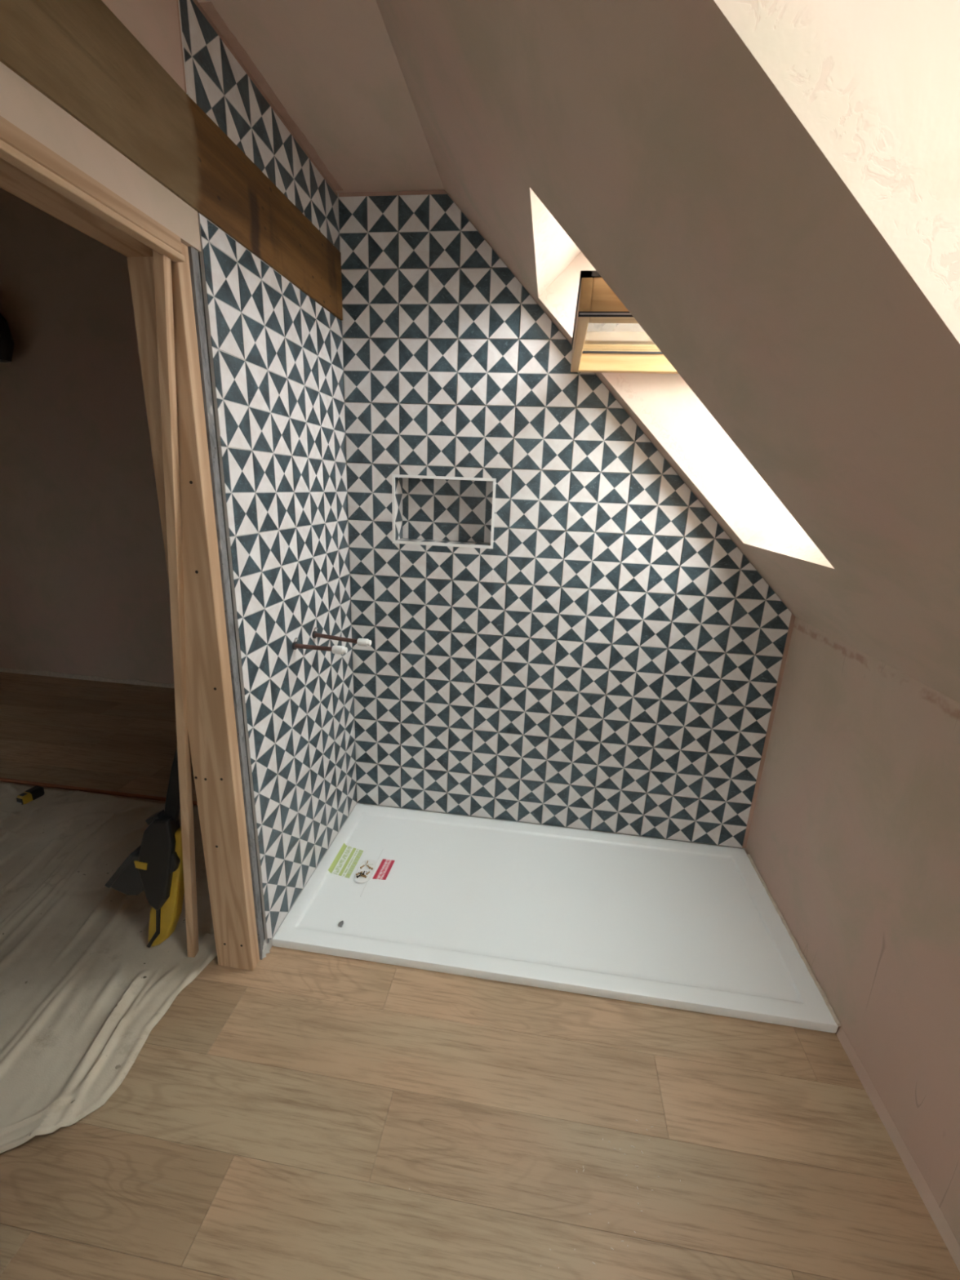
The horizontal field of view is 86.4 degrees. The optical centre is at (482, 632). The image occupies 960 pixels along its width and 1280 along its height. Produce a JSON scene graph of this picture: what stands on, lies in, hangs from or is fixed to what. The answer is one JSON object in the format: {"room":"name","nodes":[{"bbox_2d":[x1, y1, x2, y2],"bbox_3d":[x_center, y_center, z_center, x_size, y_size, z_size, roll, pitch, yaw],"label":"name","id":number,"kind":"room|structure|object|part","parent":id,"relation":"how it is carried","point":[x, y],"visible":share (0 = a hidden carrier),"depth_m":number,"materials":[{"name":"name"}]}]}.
{"room":"building under construction","nodes":[
{"label":"building under construction","id":0,"kind":"room"},
{"bbox_2d":[0,187,173,688],"bbox_3d":[-2.083,-1.108,3.048,3.280,3.130,0.126,4,16,7],"label":"wall","id":1,"kind":"structure","parent":0,"point":[85,592],"depth_m":3.08,"materials":[{"name":"paint"}]},
{"bbox_2d":[0,313,14,362],"bbox_3d":[-2.729,-1.706,2.831,0.250,0.378,0.161,4,16,7],"label":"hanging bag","id":2,"kind":"object","parent":1,"relation":"hanging from","point":[6,343],"visible":1,"depth_m":2.82,"materials":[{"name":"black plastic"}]},
{"bbox_2d":[0,0,357,959],"bbox_3d":[-0.716,-0.337,0.537,0.127,3.130,4.730,4,16,7],"label":"wall","id":3,"kind":"structure","parent":0,"point":[271,357],"depth_m":1.36,"materials":[{"name":"tile"}]},
{"bbox_3d":[-0.837,-0.104,-0.300,0.118,3.130,2.976,4,16,7],"label":"plaster panel","id":4,"kind":"part","parent":3,"relation":"part of","materials":[{"name":"beige paint"}]},
{"bbox_2d":[0,115,259,970],"bbox_3d":[-0.728,0.224,0.810,0.126,1.802,0.951,4,16,7],"label":"door frame","id":5,"kind":"structure","parent":3,"relation":"in","point":[31,171],"depth_m":1.12,"materials":[{"name":"brown wood"}]},
{"bbox_3d":[-0.676,0.102,1.248,0.109,1.802,0.036,4,16,7],"label":"post","id":6,"kind":"part","parent":5,"relation":"part of","materials":[{"name":"brown wood"}]},
{"bbox_2d":[0,0,342,320],"bbox_3d":[-0.711,-0.633,-0.086,0.009,0.212,3.698,4,16,7],"label":"timber beam","id":7,"kind":"structure","parent":3,"relation":"attached to","point":[77,54],"depth_m":0.89,"materials":[{"name":"brown wood"}]},
{"bbox_2d":[292,637,347,654],"bbox_3d":[-0.486,0.041,1.532,0.166,0.041,0.025,4,16,7],"label":"pipe tail","id":8,"kind":"object","parent":3,"relation":"attached to","point":[342,650],"visible":1,"depth_m":1.53,"materials":[{"name":"white plastic"}]},
{"bbox_2d":[311,626,371,646],"bbox_3d":[-0.456,0.015,1.660,0.193,0.052,0.025,4,16,7],"label":"pipe tail","id":9,"kind":"object","parent":3,"relation":"attached to","point":[360,642],"visible":1,"depth_m":1.66,"materials":[{"name":"white plastic"}]},
{"bbox_2d":[0,671,959,1279],"bbox_3d":[-1.611,1.085,1.057,5.004,0.060,4.730,4,16,7],"label":"floor","id":10,"kind":"structure","parent":0,"point":[279,1119],"depth_m":1.11,"materials":[{"name":"brown wood"}]},
{"bbox_2d":[0,777,197,805],"bbox_3d":[-2.162,0.667,2.308,2.960,0.017,0.023,4,16,7],"label":"copper pipe","id":11,"kind":"object","parent":10,"relation":"on","point":[2,780],"visible":0.48,"depth_m":2.25,"materials":[{"name":"brown metal"}]},
{"bbox_2d":[0,782,217,1153],"bbox_3d":[-2.259,0.863,1.577,2.968,0.028,1.483,4,16,7],"label":"sheet","id":12,"kind":"object","parent":10,"relation":"on","point":[82,990],"visible":0.66,"depth_m":1.49,"materials":[{"name":"fabric"}]},
{"bbox_2d":[16,786,44,804],"bbox_3d":[-1.926,0.695,2.175,0.045,0.042,0.090,7,16,14],"label":"tape measure","id":13,"kind":"object","parent":12,"relation":"on","point":[34,793],"visible":1,"depth_m":2.16,"materials":[{"name":"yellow plastic"}]},
{"bbox_2d":[105,746,184,947],"bbox_3d":[-0.942,0.610,1.439,0.268,0.671,0.064,3,16,1],"label":"saw","id":14,"kind":"object","parent":12,"relation":"on","point":[155,868],"visible":0.93,"depth_m":1.43,"materials":[{"name":"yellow plastic"}]},
{"bbox_3d":[-0.904,0.512,1.412,0.043,0.038,0.027,4,16,7],"label":"lever","id":15,"kind":"part","parent":14,"relation":"part of","materials":[{"name":"black plastic"}]},
{"bbox_3d":[-0.908,0.737,1.478,0.153,0.409,0.051,2,16,-1],"label":"handle","id":16,"kind":"part","parent":14,"relation":"part of","materials":[{"name":"yellow plastic"}]},
{"bbox_2d":[152,249,199,957],"bbox_3d":[-0.729,0.117,1.236,0.218,1.763,0.028,8,17,19],"label":"batten","id":17,"kind":"object","parent":12,"relation":"on","point":[162,263],"visible":0.94,"depth_m":1.14,"materials":[{"name":"brown wood"}]},
{"bbox_2d":[271,803,838,1033],"bbox_3d":[0.201,0.906,1.787,1.596,0.030,0.700,4,16,7],"label":"shower tray","id":18,"kind":"object","parent":10,"relation":"on","point":[692,926],"visible":1,"depth_m":1.67,"materials":[{"name":"white plastic"}]},
{"bbox_2d":[337,920,343,927],"bbox_3d":[-0.445,0.918,1.609,0.016,0.008,0.026,4,16,7],"label":"debris","id":19,"kind":"object","parent":18,"relation":"on","point":[340,923],"visible":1,"depth_m":1.60,"materials":[{"name":"grey tile"}]},
{"bbox_2d":[328,843,364,878],"bbox_3d":[-0.499,0.839,1.880,0.087,0.009,0.163,4,16,7],"label":"instruction sheet","id":20,"kind":"object","parent":18,"relation":"on","point":[347,859],"visible":1,"depth_m":1.88,"materials":[{"name":"green paper"}]},
{"bbox_2d":[354,859,376,883],"bbox_3d":[-0.417,0.852,1.829,0.062,0.010,0.116,4,16,7],"label":"sticker","id":21,"kind":"object","parent":18,"relation":"on","point":[366,870],"visible":1,"depth_m":1.83,"materials":[{"name":"white paper"}]},
{"bbox_2d":[372,858,395,879],"bbox_3d":[-0.356,0.859,1.847,0.051,0.001,0.102,4,16,7],"label":"sheet","id":22,"kind":"object","parent":18,"relation":"on","point":[385,865],"visible":1,"depth_m":1.85,"materials":[{"name":"red paper"}]},
{"bbox_2d":[337,190,795,849],"bbox_3d":[0.338,-0.284,1.876,1.930,2.380,0.142,4,16,7],"label":"wall","id":23,"kind":"structure","parent":0,"point":[562,633],"depth_m":1.85,"materials":[{"name":"tile"}]},
{"bbox_3d":[-0.141,-0.431,1.830,0.372,0.243,0.006,4,16,7],"label":"niche trim","id":24,"kind":"part","parent":23,"relation":"part of","materials":[{"name":"white plastic"}]},
{"bbox_2d":[196,0,959,702],"bbox_3d":[-1.377,-0.835,0.490,5.316,2.299,4.730,4,16,7],"label":"ceiling","id":25,"kind":"structure","parent":0,"point":[770,189],"depth_m":0.70,"materials":[{"name":"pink paint"}]},
{"bbox_2d":[570,270,678,373],"bbox_3d":[0.694,-0.735,1.248,0.930,0.916,0.770,4,16,7],"label":"window","id":26,"kind":"structure","parent":25,"relation":"attached to","point":[597,303],"depth_m":1.50,"materials":[{"name":"brown wood"}]},
{"bbox_3d":[0.248,-0.760,1.303,0.024,0.072,0.526,4,16,7],"label":"rail","id":27,"kind":"part","parent":26,"relation":"part of","materials":[{"name":"brown wood"}]},
{"bbox_2d":[744,617,959,1245],"bbox_3d":[0.888,0.894,0.191,0.120,1.080,3.840,4,16,7],"label":"wall","id":28,"kind":"structure","parent":0,"point":[854,837],"depth_m":1.26,"materials":[{"name":"paint"}]},
{"bbox_2d":[746,853,840,1026],"bbox_3d":[0.992,0.956,1.671,0.013,0.015,0.661,4,16,7],"label":"trim","id":29,"kind":"structure","parent":28,"relation":"attached to","point":[821,991],"depth_m":1.58,"materials":[{"name":"white plastic"}]},
{"bbox_2d":[835,1026,959,1271],"bbox_3d":[0.781,1.403,0.117,0.018,0.034,2.600,4,16,7],"label":"trim","id":30,"kind":"structure","parent":28,"relation":"attached to","point":[921,1185],"depth_m":1.10,"materials":[{"name":"paint"}]}
]}

